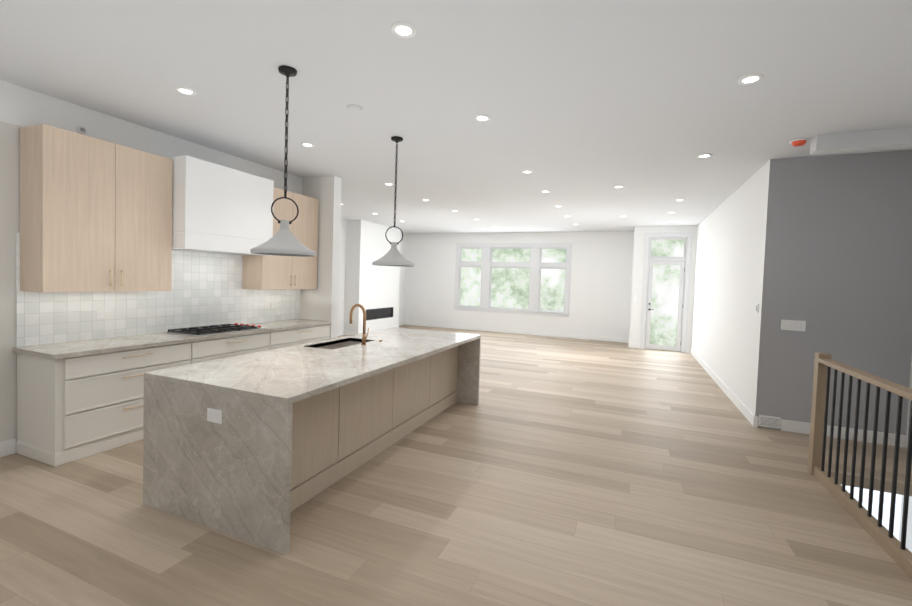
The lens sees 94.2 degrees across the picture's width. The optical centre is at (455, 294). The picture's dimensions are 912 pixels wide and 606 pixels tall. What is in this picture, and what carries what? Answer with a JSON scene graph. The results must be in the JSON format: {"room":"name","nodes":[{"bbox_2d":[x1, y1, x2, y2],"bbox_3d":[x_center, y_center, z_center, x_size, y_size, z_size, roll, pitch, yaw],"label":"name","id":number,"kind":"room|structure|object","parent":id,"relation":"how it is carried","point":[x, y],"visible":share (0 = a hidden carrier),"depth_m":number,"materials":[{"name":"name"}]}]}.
{"room":"kitchen","nodes":[
{"label":"kitchen","id":0,"kind":"room"},
{"bbox_2d":[0,80,301,441],"bbox_3d":[-3.942,-0.189,3.341,0.154,3.130,7.350,3,2,22],"label":"wall","id":1,"kind":"structure","parent":0,"point":[20,107],"depth_m":3.63,"materials":[{"name":"white paint"}]},
{"bbox_2d":[0,438,15,456],"bbox_3d":[-4.532,1.344,1.883,0.015,0.130,3.845,3,2,22],"label":"baseboard","id":2,"kind":"structure","parent":1,"relation":"attached to","point":[7,447],"depth_m":3.61,"materials":[{"name":"white paint"}]},
{"bbox_2d":[77,126,86,133],"bbox_3d":[-3.513,-1.543,3.985,0.033,0.070,0.070,3,2,22],"label":"sensor","id":3,"kind":"object","parent":1,"relation":"attached to","point":[81,129],"visible":0.94,"depth_m":3.98,"materials":[{"name":"white plastic"}]},
{"bbox_2d":[16,124,175,295],"bbox_3d":[-3.347,-0.718,4.034,0.349,1.380,1.065,3,2,22],"label":"upper cabinet","id":4,"kind":"object","parent":1,"relation":"attached to","point":[133,265],"depth_m":3.79,"materials":[{"name":"wood"}]},
{"bbox_2d":[172,155,275,239],"bbox_3d":[-2.819,-1.066,5.023,0.536,0.780,1.160,3,2,22],"label":"range hood","id":5,"kind":"object","parent":1,"relation":"attached to","point":[209,199],"depth_m":4.75,"materials":[{"name":"paint"}]},
{"bbox_2d":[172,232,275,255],"bbox_3d":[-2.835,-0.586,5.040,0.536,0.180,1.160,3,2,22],"label":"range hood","id":6,"kind":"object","parent":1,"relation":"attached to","point":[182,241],"depth_m":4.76,"materials":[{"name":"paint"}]},
{"bbox_2d":[240,188,318,291],"bbox_3d":[-2.487,-0.761,6.104,0.349,1.380,1.060,3,2,22],"label":"upper cabinet","id":7,"kind":"object","parent":1,"relation":"attached to","point":[257,273],"depth_m":6.01,"materials":[{"name":"wood"}]},
{"bbox_2d":[300,176,341,338],"bbox_3d":[-3.308,-0.299,7.148,3.143,3.130,0.170,3,2,22],"label":"wall","id":8,"kind":"structure","parent":0,"point":[321,302],"depth_m":6.53,"materials":[{"name":"white paint"}]},
{"bbox_2d":[344,220,400,331],"bbox_3d":[-2.395,-0.452,12.435,0.470,3.130,2.120,3,2,22],"label":"wall","id":9,"kind":"structure","parent":0,"point":[368,285],"depth_m":11.76,"materials":[{"name":"white paint"}]},
{"bbox_2d":[344,330,356,335],"bbox_3d":[-2.850,1.067,11.500,0.420,0.130,0.015,3,2,22],"label":"baseboard","id":10,"kind":"structure","parent":9,"relation":"attached to","point":[348,333],"depth_m":11.50,"materials":[{"name":"white paint"}]},
{"bbox_2d":[357,324,398,333],"bbox_3d":[-2.222,1.057,12.394,0.015,0.130,2.150,3,2,22],"label":"baseboard","id":11,"kind":"structure","parent":9,"relation":"attached to","point":[396,326],"depth_m":12.35,"materials":[{"name":"white paint"}]},
{"bbox_2d":[366,307,392,320],"bbox_3d":[-2.399,0.558,12.458,0.414,0.304,1.454,3,2,22],"label":"fireplace insert","id":12,"kind":"object","parent":9,"relation":"in","point":[377,313],"visible":0.54,"depth_m":12.35,"materials":[{"name":"grey metal"}]},
{"bbox_2d":[338,219,406,330],"bbox_3d":[-3.203,-0.439,11.298,0.150,3.130,7.580,3,2,22],"label":"wall","id":13,"kind":"structure","parent":0,"point":[403,248],"depth_m":11.51,"materials":[{"name":"white paint"}]},
{"bbox_2d":[0,325,911,605],"bbox_3d":[-0.098,1.465,5.975,10.120,0.100,15.100,3,2,22],"label":"floor","id":14,"kind":"structure","parent":0,"point":[554,471],"depth_m":2.89,"materials":[{"name":"brown wood"}]},
{"bbox_2d":[16,340,195,466],"bbox_3d":[-3.280,0.936,4.054,0.603,0.878,1.130,3,2,22],"label":"base cabinet","id":15,"kind":"object","parent":14,"relation":"on","point":[80,407],"depth_m":3.62,"materials":[{"name":"wood"}]},
{"bbox_2d":[12,320,331,359],"bbox_3d":[-2.839,0.455,5.048,0.638,0.040,3.373,3,2,22],"label":"countertop","id":16,"kind":"structure","parent":15,"relation":"on","point":[66,349],"depth_m":4.24,"materials":[{"name":"white stone"}]},
{"bbox_2d":[192,332,271,363],"bbox_3d":[-2.862,0.915,5.060,0.603,0.878,1.050,3,2,22],"label":"base cabinet","id":17,"kind":"object","parent":14,"relation":"on","point":[231,346],"depth_m":4.87,"materials":[{"name":"wood"}]},
{"bbox_2d":[272,324,329,349],"bbox_3d":[-2.436,0.894,6.084,0.603,0.878,1.168,3,2,22],"label":"base cabinet","id":18,"kind":"object","parent":14,"relation":"on","point":[294,336],"depth_m":5.90,"materials":[{"name":"wood"}]},
{"bbox_2d":[143,328,480,554],"bbox_3d":[-0.923,1.010,4.220,1.280,0.875,3.356,3,2,22],"label":"kitchen island","id":19,"kind":"object","parent":14,"relation":"on","point":[256,448],"depth_m":2.88,"materials":[{"name":"beige stone"}]},
{"bbox_2d":[808,352,911,577],"bbox_3d":[1.954,1.124,0.718,0.096,1.080,6.660,3,2,22],"label":"stair railing","id":20,"kind":"object","parent":14,"relation":"on","point":[894,547],"visible":1,"depth_m":3.03,"materials":[{"name":"brown wood"}]},
{"bbox_2d":[0,0,911,233],"bbox_3d":[0.078,-1.758,5.835,10.270,0.100,15.100,3,2,22],"label":"ceiling","id":21,"kind":"structure","parent":0,"point":[586,106],"depth_m":3.35,"materials":[{"name":"white paint"}]},
{"bbox_2d":[175,87,196,95],"bbox_3d":[-2.261,-1.702,3.550,0.163,0.009,0.155,3,2,22],"label":"recessed light","id":22,"kind":"object","parent":21,"relation":"in","point":[183,90],"depth_m":3.55,"materials":[{"name":"white paint"}]},
{"bbox_2d":[250,65,315,256],"bbox_3d":[-1.267,-0.977,3.161,0.458,1.364,0.458,3,2,22],"label":"pendant light","id":23,"kind":"object","parent":21,"relation":"hanging from","point":[283,241],"visible":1,"depth_m":3.12,"materials":[{"name":"grey metal"}]},
{"bbox_2d":[301,142,314,146],"bbox_3d":[-1.718,-1.731,4.902,0.157,0.009,0.153,3,2,22],"label":"recessed light","id":24,"kind":"object","parent":21,"relation":"in","point":[305,144],"depth_m":4.91,"materials":[{"name":"white paint"}]},
{"bbox_2d":[347,104,362,110],"bbox_3d":[-0.906,-1.665,3.798,0.140,0.010,0.140,3,2,22],"label":"disc","id":25,"kind":"object","parent":21,"relation":"attached to","point":[352,107],"visible":0.96,"depth_m":3.78,"materials":[{"name":"white paint"}]},
{"bbox_2d":[372,136,414,266],"bbox_3d":[-0.662,-1.000,4.620,0.458,1.379,0.458,3,2,22],"label":"pendant light","id":26,"kind":"object","parent":21,"relation":"hanging from","point":[393,256],"visible":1,"depth_m":4.57,"materials":[{"name":"grey metal"}]},
{"bbox_2d":[391,22,415,37],"bbox_3d":[-0.317,-1.604,2.571,0.154,0.009,0.161,3,2,22],"label":"recessed light","id":27,"kind":"object","parent":21,"relation":"in","point":[403,29],"depth_m":2.57,"materials":[{"name":"white paint"}]},
{"bbox_2d":[474,115,490,121],"bbox_3d":[0.247,-1.632,3.926,0.149,0.009,0.158,3,2,22],"label":"recessed light","id":28,"kind":"object","parent":21,"relation":"in","point":[482,118],"depth_m":3.93,"materials":[{"name":"white paint"}]},
{"bbox_2d":[522,170,532,173],"bbox_3d":[0.975,-1.672,5.792,0.142,0.009,0.167,3,2,22],"label":"recessed light","id":29,"kind":"object","parent":21,"relation":"in","point":[525,171],"depth_m":5.79,"materials":[{"name":"white paint"}]},
{"bbox_2d":[697,154,712,157],"bbox_3d":[2.832,-1.577,4.830,0.143,0.009,0.144,3,2,22],"label":"recessed light","id":30,"kind":"object","parent":21,"relation":"in","point":[701,155],"depth_m":4.83,"materials":[{"name":"white paint"}]},
{"bbox_2d":[737,74,763,84],"bbox_3d":[2.105,-1.539,3.034,0.151,0.009,0.166,3,2,22],"label":"recessed light","id":31,"kind":"object","parent":21,"relation":"in","point":[752,78],"depth_m":3.04,"materials":[{"name":"white paint"}]},
{"bbox_2d":[789,138,808,146],"bbox_3d":[3.435,-1.514,4.251,0.150,0.054,0.150,3,2,22],"label":"smoke detector","id":32,"kind":"object","parent":21,"relation":"attached to","point":[797,142],"visible":1,"depth_m":4.21,"materials":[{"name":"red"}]},
{"bbox_2d":[404,231,633,337],"bbox_3d":[1.618,-0.349,13.320,7.510,3.130,0.150,3,2,22],"label":"wall","id":33,"kind":"structure","parent":0,"point":[601,278],"depth_m":12.71,"materials":[{"name":"white paint"}]},
{"bbox_2d":[453,243,571,316],"bbox_3d":[1.690,-0.490,13.256,3.720,2.180,0.188,3,2,22],"label":"triple window","id":34,"kind":"structure","parent":33,"relation":"in","point":[535,264],"depth_m":13.16,"materials":[{"name":"white paint"}]},
{"bbox_2d":[405,321,627,342],"bbox_3d":[1.536,1.151,13.295,7.210,0.130,0.018,3,2,22],"label":"baseboard","id":35,"kind":"structure","parent":33,"relation":"attached to","point":[564,335],"depth_m":13.08,"materials":[{"name":"white paint"}]},
{"bbox_2d":[629,226,697,347],"bbox_3d":[5.217,-0.141,10.747,1.420,3.130,0.150,3,2,22],"label":"wall","id":36,"kind":"structure","parent":0,"point":[640,232],"depth_m":10.84,"materials":[{"name":"white paint"}]},
{"bbox_2d":[640,233,691,352],"bbox_3d":[5.283,-0.052,10.706,1.040,2.960,0.158,3,2,22],"label":"door frame","id":37,"kind":"structure","parent":36,"relation":"attached to","point":[683,262],"depth_m":10.64,"materials":[{"name":"white paint"}]},
{"bbox_2d":[691,160,769,426],"bbox_3d":[4.810,-0.050,7.723,0.150,3.130,6.050,3,2,22],"label":"wall","id":38,"kind":"structure","parent":0,"point":[729,268],"depth_m":6.33,"materials":[{"name":"white paint"}]},
{"bbox_2d":[689,348,757,426],"bbox_3d":[4.655,1.447,7.728,0.030,0.130,5.916,3,2,22],"label":"baseboard","id":39,"kind":"structure","parent":38,"relation":"attached to","point":[753,419],"depth_m":6.25,"materials":[{"name":"white paint"}]},
{"bbox_2d":[755,150,911,434],"bbox_3d":[4.297,0.036,4.742,1.490,3.130,0.151,3,2,22],"label":"wall","id":40,"kind":"structure","parent":0,"point":[837,276],"depth_m":4.69,"materials":[{"name":"grey paint"}]},
{"bbox_2d":[758,415,780,428],"bbox_3d":[3.658,1.490,4.949,0.210,0.130,0.013,3,2,22],"label":"air vent","id":41,"kind":"object","parent":40,"relation":"in","point":[769,421],"visible":1,"depth_m":4.94,"materials":[{"name":"white metal"}]},
{"bbox_2d":[781,320,805,330],"bbox_3d":[3.853,0.358,4.847,0.226,0.119,0.008,3,2,22],"label":"switch plate","id":42,"kind":"object","parent":40,"relation":"attached to","point":[794,325],"visible":1,"depth_m":4.84,"materials":[{"name":"white plastic"}]},
{"bbox_2d":[780,419,906,447],"bbox_3d":[4.262,1.538,4.700,1.090,0.130,0.015,3,2,22],"label":"baseboard","id":43,"kind":"structure","parent":40,"relation":"attached to","point":[786,425],"depth_m":4.68,"materials":[{"name":"white paint"}]},
{"bbox_2d":[810,127,911,154],"bbox_3d":[4.043,-1.436,3.935,1.170,0.150,0.160,3,2,22],"label":"header beam","id":44,"kind":"structure","parent":0,"point":[875,140],"depth_m":3.97,"materials":[{"name":"white paint"}]},
{"bbox_2d":[899,358,911,552],"bbox_3d":[3.316,0.944,0.728,0.150,4.730,8.050,3,2,22],"label":"wall","id":45,"kind":"structure","parent":0,"point":[909,536],"depth_m":4.41,"materials":[{"name":"white paint"}]},
{"label":"outside","id":46,"kind":"structure","parent":0,"visible":0},
{"bbox_2d":[460,239,683,345],"bbox_3d":[4.695,-1.775,15.966,22.000,8.000,0.050,3,2,22],"label":"window glass","id":47,"kind":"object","parent":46,"point":[655,305],"depth_m":16.40,"materials":[{"name":"clear glass"}]}
]}

